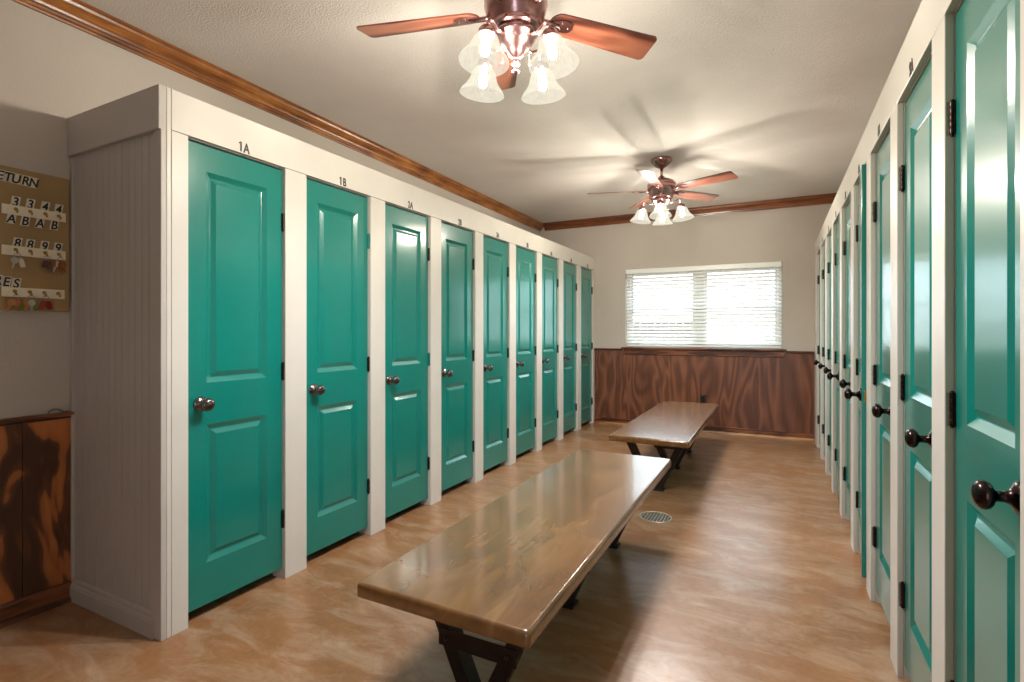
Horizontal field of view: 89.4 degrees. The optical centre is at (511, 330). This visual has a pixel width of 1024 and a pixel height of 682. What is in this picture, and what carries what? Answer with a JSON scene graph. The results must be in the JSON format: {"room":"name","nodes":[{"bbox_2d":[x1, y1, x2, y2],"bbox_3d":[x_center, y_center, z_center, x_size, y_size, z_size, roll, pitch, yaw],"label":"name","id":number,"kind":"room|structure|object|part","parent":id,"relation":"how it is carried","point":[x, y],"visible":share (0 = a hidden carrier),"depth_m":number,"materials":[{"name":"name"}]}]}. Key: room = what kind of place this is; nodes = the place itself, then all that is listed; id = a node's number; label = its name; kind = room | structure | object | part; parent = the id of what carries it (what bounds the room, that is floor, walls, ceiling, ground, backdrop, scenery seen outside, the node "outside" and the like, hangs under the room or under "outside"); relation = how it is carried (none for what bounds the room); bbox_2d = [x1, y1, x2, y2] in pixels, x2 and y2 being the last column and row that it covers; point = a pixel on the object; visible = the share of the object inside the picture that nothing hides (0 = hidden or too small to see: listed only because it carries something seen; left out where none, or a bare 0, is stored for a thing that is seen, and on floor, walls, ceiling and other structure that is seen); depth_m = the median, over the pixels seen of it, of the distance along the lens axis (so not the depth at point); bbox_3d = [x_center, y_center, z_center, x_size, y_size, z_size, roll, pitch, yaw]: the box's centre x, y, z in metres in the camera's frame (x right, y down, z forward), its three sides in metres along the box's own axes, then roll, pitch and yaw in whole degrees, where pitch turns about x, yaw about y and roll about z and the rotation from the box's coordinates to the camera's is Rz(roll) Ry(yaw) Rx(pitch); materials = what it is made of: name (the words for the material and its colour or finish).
{"room":"changing room","nodes":[
{"label":"changing room","id":0,"kind":"room"},
{"bbox_2d":[0,0,539,577],"bbox_3d":[-1.594,-0.140,3.739,0.290,2.810,8.850,0,0,27],"label":"wall","id":1,"kind":"structure","parent":0,"point":[52,71],"depth_m":2.38,"materials":[{"name":"beige paint"}]},
{"bbox_2d":[0,165,68,311],"bbox_3d":[-2.250,-0.401,2.079,0.050,0.622,0.780,0,0,27],"label":"board","id":2,"kind":"object","parent":1,"relation":"attached to","point":[34,207],"visible":1,"depth_m":2.31,"materials":[{"name":"brown wood"}]},
{"bbox_2d":[6,294,23,311],"bbox_3d":[-2.149,-0.121,2.238,0.015,0.078,0.059,0,0,27],"label":"key","id":3,"kind":"object","parent":2,"relation":"hanging from","point":[19,305],"visible":1,"depth_m":2.24,"materials":[{"name":"metal"}]},
{"bbox_2d":[11,253,25,268],"bbox_3d":[-2.145,-0.304,2.246,0.009,0.073,0.049,0,0,29],"label":"key","id":4,"kind":"object","parent":2,"relation":"hanging from","point":[14,259],"visible":1,"depth_m":2.24,"materials":[{"name":"metal"}]},
{"bbox_2d":[23,295,39,312],"bbox_3d":[-2.122,-0.120,2.287,0.014,0.080,0.059,0,0,22],"label":"key","id":5,"kind":"object","parent":2,"relation":"hanging from","point":[33,303],"visible":1,"depth_m":2.28,"materials":[{"name":"metal"}]},
{"bbox_2d":[38,296,52,309],"bbox_3d":[-2.102,-0.126,2.331,0.010,0.066,0.053,0,0,23],"label":"key","id":6,"kind":"object","parent":2,"relation":"hanging from","point":[47,303],"visible":1,"depth_m":2.33,"materials":[{"name":"metal"}]},
{"bbox_2d":[41,256,58,273],"bbox_3d":[-2.094,-0.300,2.346,0.014,0.081,0.066,0,0,27],"label":"key","id":7,"kind":"object","parent":2,"relation":"hanging from","point":[46,263],"visible":1,"depth_m":2.34,"materials":[{"name":"metal"}]},
{"bbox_2d":[53,257,65,274],"bbox_3d":[-2.078,-0.300,2.376,0.011,0.081,0.051,0,0,27],"label":"key","id":8,"kind":"object","parent":2,"relation":"hanging from","point":[62,265],"visible":1,"depth_m":2.38,"materials":[{"name":"metal"}]},
{"bbox_2d":[0,418,71,604],"bbox_3d":[-2.748,0.838,1.146,0.012,0.855,2.920,0,0,27],"label":"wainscoting","id":9,"kind":"structure","parent":1,"relation":"attached to","point":[35,457],"depth_m":2.32,"materials":[{"name":"brown wood"}]},
{"bbox_2d":[0,580,71,628],"bbox_3d":[-2.729,1.220,1.137,0.030,0.090,2.923,0,0,27],"label":"baseboard","id":10,"kind":"structure","parent":1,"relation":"attached to","point":[12,612],"depth_m":2.31,"materials":[{"name":"brown wood"}]},
{"bbox_2d":[0,411,73,425],"bbox_3d":[-2.741,0.394,1.143,0.028,0.030,2.923,0,0,27],"label":"trim","id":11,"kind":"structure","parent":1,"relation":"attached to","point":[60,415],"depth_m":2.32,"materials":[{"name":"brown wood"}]},
{"bbox_2d":[11,0,543,230],"bbox_3d":[-1.461,-1.494,3.649,0.104,0.101,8.571,0,0,27],"label":"trim","id":12,"kind":"structure","parent":1,"relation":"attached to","point":[82,16],"depth_m":3.14,"materials":[{"name":"brown wood"}]},
{"bbox_2d":[0,422,910,681],"bbox_3d":[0.301,1.325,2.771,4.565,0.120,8.850,0,0,27],"label":"floor","id":13,"kind":"structure","parent":0,"point":[754,575],"depth_m":2.31,"materials":[{"name":"concrete"}]},
{"bbox_2d":[67,84,187,640],"bbox_3d":[-1.737,0.131,2.318,0.746,2.268,0.119,0,0,27],"label":"end panel","id":14,"kind":"object","parent":13,"relation":"on","point":[129,169],"visible":1,"depth_m":2.22,"materials":[{"name":"beige paint"}]},
{"bbox_3d":[-1.781,1.215,2.285,0.698,0.100,0.018,0,0,27],"label":"moulding","id":15,"kind":"part","parent":14,"relation":"part of","materials":[{"name":"beige paint"}]},
{"bbox_3d":[-1.445,0.216,2.123,0.048,2.098,0.022,0,0,27],"label":"corner post","id":16,"kind":"part","parent":14,"relation":"part of","materials":[{"name":"beige paint"}]},
{"bbox_3d":[-1.423,0.131,2.135,0.020,2.268,0.018,0,0,27],"label":"corner trim","id":17,"kind":"part","parent":14,"relation":"part of","materials":[{"name":"beige paint"}]},
{"bbox_2d":[188,137,306,612],"bbox_3d":[-1.535,0.161,2.631,0.772,2.209,0.623,0,0,27],"label":"locker","id":18,"kind":"object","parent":13,"relation":"on","point":[247,216],"visible":0.97,"depth_m":2.46,"materials":[{"name":"teal paint"}]},
{"bbox_3d":[-1.335,0.320,2.253,0.072,0.065,0.065,0,0,27],"label":"knob","id":19,"kind":"part","parent":18,"relation":"part of","materials":[{"name":"grey metal"}]},
{"bbox_2d":[171,89,594,270],"bbox_3d":[-0.144,-0.918,4.640,0.020,0.170,5.604,0,0,27],"label":"header board","id":20,"kind":"object","parent":18,"relation":"attached to","point":[194,118],"visible":1,"depth_m":2.88,"materials":[{"name":"beige paint"}]},
{"bbox_2d":[307,176,384,555],"bbox_3d":[-1.252,0.161,3.186,0.772,2.209,0.623,0,0,27],"label":"locker","id":21,"kind":"object","parent":13,"relation":"on","point":[346,228],"visible":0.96,"depth_m":3.02,"materials":[{"name":"teal paint"}]},
{"bbox_3d":[-1.052,0.320,2.808,0.072,0.065,0.065,0,0,27],"label":"knob","id":22,"kind":"part","parent":21,"relation":"part of","materials":[{"name":"grey metal"}]},
{"bbox_2d":[385,201,440,517],"bbox_3d":[-0.969,0.161,3.741,0.772,2.209,0.623,0,0,27],"label":"locker","id":23,"kind":"object","parent":13,"relation":"on","point":[412,239],"visible":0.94,"depth_m":3.59,"materials":[{"name":"teal paint"}]},
{"bbox_3d":[-0.769,0.320,3.363,0.072,0.065,0.065,0,0,27],"label":"knob","id":24,"kind":"part","parent":23,"relation":"part of","materials":[{"name":"grey metal"}]},
{"bbox_2d":[441,219,482,490],"bbox_3d":[-0.685,0.161,4.296,0.772,2.209,0.623,0,0,27],"label":"locker","id":25,"kind":"object","parent":13,"relation":"on","point":[461,248],"visible":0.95,"depth_m":4.15,"materials":[{"name":"teal paint"}]},
{"bbox_3d":[-0.485,0.320,3.918,0.072,0.065,0.065,0,0,27],"label":"knob","id":26,"kind":"part","parent":25,"relation":"part of","materials":[{"name":"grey metal"}]},
{"bbox_2d":[483,232,515,470],"bbox_3d":[-0.402,0.161,4.851,0.772,2.209,0.623,0,0,27],"label":"locker","id":27,"kind":"object","parent":13,"relation":"on","point":[499,256],"visible":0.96,"depth_m":4.73,"materials":[{"name":"teal paint"}]},
{"bbox_3d":[-0.202,0.320,4.473,0.072,0.065,0.065,0,0,27],"label":"knob","id":28,"kind":"part","parent":27,"relation":"part of","materials":[{"name":"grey metal"}]},
{"bbox_2d":[357,449,670,681],"bbox_3d":[0.252,1.035,2.458,0.616,0.460,2.112,0,0,27],"label":"bench","id":29,"kind":"object","parent":13,"relation":"on","point":[505,570],"visible":1,"depth_m":1.84,"materials":[{"name":"brown wood"}]},
{"bbox_3d":[-0.214,1.056,1.816,0.244,0.394,0.060,0,0,27],"label":"leg","id":30,"kind":"part","parent":29,"relation":"part of","materials":[{"name":"brown metal"}]},
{"bbox_3d":[0.005,1.056,1.704,0.244,0.394,0.060,0,0,27],"label":"leg","id":31,"kind":"part","parent":29,"relation":"part of","materials":[{"name":"brown metal"}]},
{"bbox_3d":[0.227,1.259,2.410,0.150,0.012,0.080,0,0,27],"label":"foot plate","id":32,"kind":"part","parent":29,"relation":"part of","materials":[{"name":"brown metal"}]},
{"bbox_3d":[0.337,1.056,2.354,0.244,0.394,0.060,0,0,27],"label":"leg","id":33,"kind":"part","parent":29,"relation":"part of","materials":[{"name":"brown metal"}]},
{"bbox_3d":[0.559,1.259,3.061,0.150,0.012,0.080,0,0,27],"label":"foot plate","id":34,"kind":"part","parent":29,"relation":"part of","materials":[{"name":"brown metal"}]},
{"bbox_3d":[0.668,1.056,3.005,0.244,0.394,0.060,0,0,27],"label":"leg","id":35,"kind":"part","parent":29,"relation":"part of","materials":[{"name":"brown metal"}]},
{"bbox_2d":[516,243,541,454],"bbox_3d":[-0.119,0.161,5.406,0.772,2.209,0.623,0,0,27],"label":"locker","id":36,"kind":"object","parent":13,"relation":"on","point":[528,262],"visible":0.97,"depth_m":5.28,"materials":[{"name":"teal paint"}]},
{"bbox_3d":[0.081,0.320,5.027,0.072,0.065,0.065,0,0,27],"label":"knob","id":37,"kind":"part","parent":36,"relation":"part of","materials":[{"name":"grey metal"}]},
{"bbox_2d":[542,253,562,442],"bbox_3d":[0.165,0.161,5.961,0.772,2.209,0.623,0,0,27],"label":"locker","id":38,"kind":"object","parent":13,"relation":"on","point":[552,268],"visible":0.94,"depth_m":5.85,"materials":[{"name":"teal paint"}]},
{"bbox_2d":[563,260,580,432],"bbox_3d":[0.448,0.161,6.516,0.772,2.209,0.623,0,0,27],"label":"locker","id":39,"kind":"object","parent":13,"relation":"on","point":[571,272],"visible":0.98,"depth_m":6.40,"materials":[{"name":"teal paint"}]},
{"bbox_2d":[581,264,594,423],"bbox_3d":[0.715,0.161,7.038,0.772,2.209,0.551,0,0,27],"label":"locker","id":40,"kind":"object","parent":13,"relation":"on","point":[587,275],"visible":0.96,"depth_m":6.95,"materials":[{"name":"teal paint"}]},
{"bbox_2d":[639,511,671,522],"bbox_3d":[0.977,1.263,3.516,0.218,0.003,0.218,0,0,27],"label":"floor drain","id":41,"kind":"object","parent":13,"relation":"on","point":[651,516],"visible":1,"depth_m":3.52,"materials":[{"name":"silver metal"}]},
{"bbox_2d":[609,401,718,491],"bbox_3d":[1.518,1.035,4.867,0.600,0.460,2.210,0,0,27],"label":"bench","id":42,"kind":"object","parent":13,"relation":"on","point":[675,425],"visible":0.86,"depth_m":4.36,"materials":[{"name":"brown wood"}]},
{"bbox_3d":[1.033,1.056,4.189,0.244,0.394,0.060,0,0,27],"label":"leg","id":43,"kind":"part","parent":42,"relation":"part of","materials":[{"name":"brown metal"}]},
{"bbox_3d":[1.369,1.056,4.848,0.244,0.394,0.060,0,0,27],"label":"leg","id":44,"kind":"part","parent":42,"relation":"part of","materials":[{"name":"brown metal"}]},
{"bbox_3d":[1.518,0.829,4.867,0.600,0.048,2.210,0,0,27],"label":"seat","id":45,"kind":"part","parent":42,"relation":"part of","materials":[{"name":"brown wood"}]},
{"bbox_3d":[1.252,1.056,4.077,0.244,0.394,0.060,0,0,27],"label":"leg","id":46,"kind":"part","parent":42,"relation":"part of","materials":[{"name":"brown metal"}]},
{"bbox_3d":[1.588,1.056,4.736,0.244,0.394,0.060,0,0,27],"label":"leg","id":47,"kind":"part","parent":42,"relation":"part of","materials":[{"name":"brown metal"}]},
{"bbox_2d":[814,253,819,447],"bbox_3d":[3.583,0.161,5.412,0.772,2.209,0.838,0,0,27],"label":"locker","id":48,"kind":"object","parent":13,"relation":"on","point":[817,258],"visible":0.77,"depth_m":5.61,"materials":[{"name":"teal paint"}]},
{"bbox_3d":[3.236,0.196,5.383,0.035,2.032,0.463,0,0,27],"label":"door","id":49,"kind":"part","parent":48,"relation":"part of","materials":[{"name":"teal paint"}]},
{"bbox_2d":[818,238,824,459],"bbox_3d":[3.257,0.161,4.773,0.772,2.209,0.597,0,0,27],"label":"locker","id":50,"kind":"object","parent":13,"relation":"on","point":[821,365],"visible":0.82,"depth_m":5.07,"materials":[{"name":"teal paint"}]},
{"bbox_3d":[2.964,0.196,4.852,0.035,2.032,0.463,0,0,27],"label":"door","id":51,"kind":"part","parent":50,"relation":"part of","materials":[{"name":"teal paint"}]},
{"bbox_2d":[823,225,830,474],"bbox_3d":[2.986,0.161,4.242,0.772,2.209,0.597,0,0,27],"label":"locker","id":52,"kind":"object","parent":13,"relation":"on","point":[827,368],"visible":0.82,"depth_m":4.54,"materials":[{"name":"teal paint"}]},
{"bbox_3d":[2.568,0.320,4.193,0.072,0.065,0.065,0,0,27],"label":"knob","id":53,"kind":"part","parent":52,"relation":"part of","materials":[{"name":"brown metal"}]},
{"bbox_3d":[2.693,0.196,4.320,0.035,2.032,0.463,0,0,27],"label":"door","id":54,"kind":"part","parent":52,"relation":"part of","materials":[{"name":"teal paint"}]},
{"bbox_2d":[827,211,839,504],"bbox_3d":[2.705,0.161,3.715,0.793,2.209,0.597,0,0,27],"label":"locker","id":55,"kind":"object","parent":13,"relation":"on","point":[834,375],"visible":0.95,"depth_m":4.01,"materials":[{"name":"teal paint"}]},
{"bbox_3d":[2.279,0.320,3.673,0.072,0.065,0.065,0,0,30],"label":"knob","id":56,"kind":"part","parent":55,"relation":"part of","materials":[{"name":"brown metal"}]},
{"bbox_3d":[2.410,0.196,3.793,0.035,2.032,0.463,0,0,30],"label":"door","id":57,"kind":"part","parent":55,"relation":"part of","materials":[{"name":"teal paint"}]},
{"bbox_2d":[815,0,959,256],"bbox_3d":[2.187,-0.918,3.394,0.020,0.170,5.704,0,0,27],"label":"header board","id":58,"kind":"object","parent":55,"relation":"attached to","point":[917,45],"visible":0.8,"depth_m":1.91,"materials":[{"name":"beige paint"}]},
{"bbox_2d":[839,191,850,523],"bbox_3d":[2.443,0.161,3.178,0.772,2.209,0.597,0,0,27],"label":"locker","id":59,"kind":"object","parent":13,"relation":"on","point":[845,212],"visible":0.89,"depth_m":3.47,"materials":[{"name":"teal paint"}]},
{"bbox_3d":[2.025,0.320,3.130,0.072,0.065,0.065,0,0,27],"label":"knob","id":60,"kind":"part","parent":59,"relation":"part of","materials":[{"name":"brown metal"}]},
{"bbox_3d":[2.150,0.196,3.257,0.035,2.032,0.463,0,0,27],"label":"door","id":61,"kind":"part","parent":59,"relation":"part of","materials":[{"name":"teal paint"}]},
{"bbox_2d":[844,164,865,577],"bbox_3d":[2.156,0.161,2.655,0.807,2.209,0.597,0,0,27],"label":"locker","id":62,"kind":"object","parent":13,"relation":"on","point":[857,393],"visible":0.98,"depth_m":2.90,"materials":[{"name":"teal paint"}]},
{"bbox_3d":[1.725,0.320,2.618,0.072,0.065,0.065,0,0,32],"label":"knob","id":63,"kind":"part","parent":62,"relation":"part of","materials":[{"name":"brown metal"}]},
{"bbox_3d":[1.860,0.196,2.734,0.035,2.032,0.463,0,0,32],"label":"door","id":64,"kind":"part","parent":62,"relation":"part of","materials":[{"name":"teal paint"}]},
{"bbox_2d":[866,124,889,624],"bbox_3d":[1.900,0.161,2.115,0.772,2.209,0.597,0,0,27],"label":"locker","id":65,"kind":"object","parent":13,"relation":"on","point":[878,163],"visible":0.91,"depth_m":2.36,"materials":[{"name":"teal paint"}]},
{"bbox_3d":[1.482,0.320,2.067,0.072,0.065,0.065,0,0,27],"label":"knob","id":66,"kind":"part","parent":65,"relation":"part of","materials":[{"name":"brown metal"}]},
{"bbox_3d":[1.607,0.196,2.193,0.035,2.032,0.463,0,0,27],"label":"door","id":67,"kind":"part","parent":65,"relation":"part of","materials":[{"name":"teal paint"}]},
{"bbox_2d":[890,52,931,681],"bbox_3d":[1.628,0.161,1.583,0.772,2.209,0.597,0,0,27],"label":"locker","id":68,"kind":"object","parent":13,"relation":"on","point":[910,120],"visible":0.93,"depth_m":1.79,"materials":[{"name":"teal paint"}]},
{"bbox_3d":[1.210,0.320,1.535,0.072,0.065,0.065,0,0,27],"label":"knob","id":69,"kind":"part","parent":68,"relation":"part of","materials":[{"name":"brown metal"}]},
{"bbox_3d":[1.335,0.196,1.662,0.035,2.032,0.463,0,0,27],"label":"door","id":70,"kind":"part","parent":68,"relation":"part of","materials":[{"name":"teal paint"}]},
{"bbox_2d":[932,0,1019,681],"bbox_3d":[1.357,0.161,1.052,0.772,2.209,0.597,0,0,27],"label":"locker","id":71,"kind":"object","parent":13,"relation":"on","point":[976,46],"visible":0.97,"depth_m":1.21,"materials":[{"name":"teal paint"}]},
{"bbox_3d":[0.939,0.320,1.003,0.072,0.065,0.065,0,0,27],"label":"knob","id":72,"kind":"part","parent":71,"relation":"part of","materials":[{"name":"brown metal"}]},
{"bbox_2d":[1020,0,1023,681],"bbox_3d":[1.235,0.131,0.700,0.775,2.268,0.140,0,0,27],"label":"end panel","id":73,"kind":"object","parent":13,"relation":"on","point":[1021,1],"visible":1,"depth_m":0.93,"materials":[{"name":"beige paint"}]},
{"bbox_2d":[80,0,921,222],"bbox_3d":[0.301,-1.605,2.771,4.565,0.120,8.850,0,0,27],"label":"ceiling","id":74,"kind":"structure","parent":0,"point":[781,96],"depth_m":3.24,"materials":[{"name":"paint"}]},
{"bbox_2d":[356,0,656,91],"bbox_3d":[-0.008,-1.262,2.014,1.281,0.566,1.241,0,0,27],"label":"ceiling fan","id":75,"kind":"object","parent":74,"relation":"hanging from","point":[515,25],"visible":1,"depth_m":2.11,"materials":[{"name":"orange metal"}]},
{"bbox_3d":[-0.382,-1.263,2.135,0.512,0.006,0.140,0,13,12],"label":"blade","id":76,"kind":"part","parent":75,"relation":"part of","materials":[{"name":"brown wood"}]},
{"bbox_3d":[-0.120,-1.058,2.164,0.037,0.079,0.033,0,0,40],"label":"bulb","id":77,"kind":"part","parent":75,"relation":"part of","materials":[{"name":"white glass"}]},
{"bbox_3d":[-0.099,-1.058,1.915,0.033,0.079,0.037,0,0,40],"label":"bulb","id":78,"kind":"part","parent":75,"relation":"part of","materials":[{"name":"white glass"}]},
{"bbox_3d":[-0.074,-1.153,2.126,0.108,0.043,0.012,0,0,40],"label":"lamp arm","id":79,"kind":"part","parent":75,"relation":"part of","materials":[{"name":"orange metal"}]},
{"bbox_3d":[-0.060,-1.153,1.961,0.012,0.043,0.108,0,0,40],"label":"lamp arm","id":80,"kind":"part","parent":75,"relation":"part of","materials":[{"name":"orange metal"}]},
{"bbox_3d":[-0.027,-1.263,2.454,0.140,0.006,0.512,-13,1,-6],"label":"blade","id":81,"kind":"part","parent":75,"relation":"part of","materials":[{"name":"brown wood"}]},
{"bbox_3d":[0.016,-1.089,2.050,0.117,0.086,0.011,0,0,5],"label":"pull chain","id":82,"kind":"part","parent":75,"relation":"part of","materials":[{"name":"metal"}]},
{"bbox_3d":[0.090,-1.153,2.140,0.012,0.043,0.108,0,0,40],"label":"lamp arm","id":83,"kind":"part","parent":75,"relation":"part of","materials":[{"name":"orange metal"}]},
{"bbox_3d":[0.104,-1.153,1.975,0.108,0.043,0.012,0,0,40],"label":"lamp arm","id":84,"kind":"part","parent":75,"relation":"part of","materials":[{"name":"orange metal"}]},
{"bbox_3d":[0.129,-1.058,2.186,0.033,0.079,0.037,0,0,40],"label":"bulb","id":85,"kind":"part","parent":75,"relation":"part of","materials":[{"name":"white glass"}]},
{"bbox_3d":[0.150,-1.058,1.937,0.037,0.079,0.033,0,0,40],"label":"bulb","id":86,"kind":"part","parent":75,"relation":"part of","materials":[{"name":"white glass"}]},
{"bbox_3d":[0.386,-1.263,2.215,0.512,0.006,0.140,0,-13,-24],"label":"blade","id":87,"kind":"part","parent":75,"relation":"part of","materials":[{"name":"brown wood"}]},
{"bbox_2d":[587,156,737,221],"bbox_3d":[1.323,-1.262,4.604,1.283,0.566,1.229,0,0,27],"label":"ceiling fan","id":88,"kind":"object","parent":74,"relation":"hanging from","point":[661,191],"visible":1,"depth_m":4.57,"materials":[{"name":"brown wood"}]},
{"bbox_3d":[0.945,-1.263,4.718,0.512,0.006,0.140,0,13,10],"label":"blade","id":89,"kind":"part","parent":88,"relation":"part of","materials":[{"name":"brown wood"}]},
{"bbox_3d":[1.288,-1.263,5.049,0.140,0.006,0.512,-13,2,-8],"label":"blade","id":90,"kind":"part","parent":88,"relation":"part of","materials":[{"name":"brown wood"}]},
{"bbox_3d":[1.153,-1.263,4.289,0.140,0.006,0.512,15,7,27],"label":"blade","id":91,"kind":"part","parent":88,"relation":"part of","materials":[{"name":"brown wood"}]},
{"bbox_3d":[1.511,-1.058,4.589,0.037,0.079,0.033,0,0,19],"label":"bulb","id":92,"kind":"part","parent":88,"relation":"part of","materials":[{"name":"white glass"}]},
{"bbox_3d":[1.709,-1.263,4.825,0.512,0.006,0.140,0,-13,-26],"label":"blade","id":93,"kind":"part","parent":88,"relation":"part of","materials":[{"name":"brown wood"}]},
{"bbox_3d":[1.626,-1.263,4.355,0.140,0.006,0.512,18,-12,-43],"label":"blade","id":94,"kind":"part","parent":88,"relation":"part of","materials":[{"name":"brown wood"}]},
{"bbox_2d":[540,204,831,438],"bbox_3d":[2.324,-0.140,6.617,4.220,2.810,0.160,0,0,27],"label":"wall","id":95,"kind":"structure","parent":0,"point":[789,236],"depth_m":6.45,"materials":[{"name":"beige paint"}]},
{"bbox_2d":[543,193,836,230],"bbox_3d":[2.305,-1.494,6.493,4.140,0.101,0.078,0,0,27],"label":"trim","id":96,"kind":"structure","parent":95,"relation":"attached to","point":[820,199],"depth_m":6.45,"materials":[{"name":"brown wood"}]},
{"bbox_2d":[700,394,705,402],"bbox_3d":[2.393,0.855,6.472,0.074,0.120,0.010,0,0,27],"label":"wall outlet","id":97,"kind":"object","parent":95,"relation":"attached to","point":[701,400],"visible":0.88,"depth_m":6.47,"materials":[{"name":"brown plastic"}]},
{"bbox_2d":[621,347,786,356],"bbox_3d":[2.340,0.262,6.488,1.956,0.096,0.054,0,0,27],"label":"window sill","id":98,"kind":"structure","parent":95,"relation":"attached to","point":[627,350],"depth_m":6.44,"materials":[{"name":"brown wood"}]},
{"bbox_2d":[594,417,813,438],"bbox_3d":[2.299,1.222,6.518,2.618,0.085,0.014,0,0,27],"label":"baseboard","id":99,"kind":"structure","parent":95,"relation":"attached to","point":[602,419],"depth_m":6.25,"materials":[{"name":"brown wood"}]},
{"bbox_2d":[594,348,813,353],"bbox_3d":[2.301,0.250,6.523,2.618,0.030,0.028,0,0,27],"label":"trim","id":100,"kind":"structure","parent":95,"relation":"attached to","point":[608,349],"depth_m":6.04,"materials":[{"name":"brown wood"}]},
{"bbox_2d":[595,350,813,433],"bbox_3d":[2.305,0.765,6.530,2.618,1.000,0.012,0,0,27],"label":"wainscoting","id":101,"kind":"structure","parent":95,"relation":"attached to","point":[760,393],"depth_m":6.39,"materials":[{"name":"brown wood"}]},
{"bbox_2d":[627,266,781,348],"bbox_3d":[2.404,-0.305,6.615,1.865,1.035,0.060,0,0,27],"label":"window","id":102,"kind":"structure","parent":95,"relation":"in","point":[781,266],"depth_m":6.57,"materials":[{"name":"white plastic"}]},
{"bbox_3d":[1.990,-0.523,6.839,0.831,0.497,0.022,0,0,27],"label":"sash","id":103,"kind":"part","parent":102,"relation":"part of","materials":[{"name":"white glass"}]},
{"bbox_3d":[1.979,-0.079,6.818,0.831,0.482,0.022,0,0,27],"label":"sash","id":104,"kind":"part","parent":102,"relation":"part of","materials":[{"name":"white glass"}]},
{"bbox_2d":[626,261,781,347],"bbox_3d":[2.364,-0.309,6.536,1.854,1.026,0.079,0,0,27],"label":"window blind","id":105,"kind":"object","parent":102,"relation":"attached to","point":[758,266],"visible":1,"depth_m":6.50,"materials":[{"name":"white plastic"}]},
{"bbox_3d":[2.137,-0.296,6.662,0.002,0.974,0.062,0,0,27],"label":"ladder cord","id":106,"kind":"part","parent":105,"relation":"part of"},
{"bbox_3d":[2.368,0.193,6.544,1.846,0.022,0.048,0,0,27],"label":"rail","id":107,"kind":"part","parent":105,"relation":"part of","materials":[{"name":"white plastic"}]},
{"bbox_3d":[2.818,-0.079,6.389,0.831,0.482,0.022,0,0,27],"label":"sash","id":108,"kind":"part","parent":102,"relation":"part of","materials":[{"name":"white glass"}]},
{"bbox_3d":[2.829,-0.523,6.411,0.831,0.497,0.022,0,0,27],"label":"sash","id":109,"kind":"part","parent":102,"relation":"part of","materials":[{"name":"white plastic"}]},
{"label":"outside","id":110,"kind":"structure","parent":0,"visible":0},
{"bbox_3d":[15.244,1.515,29.853,60.000,0.200,52.960,0,0,27],"label":"ground","id":111,"kind":"structure","parent":110,"visible":0},
{"bbox_2d":[633,323,691,340],"bbox_3d":[1.187,0.610,11.779,5.800,1.610,0.060,0,0,27],"label":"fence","id":112,"kind":"object","parent":111,"relation":"on","point":[643,323],"visible":0.02,"depth_m":10.79,"materials":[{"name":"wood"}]}
]}

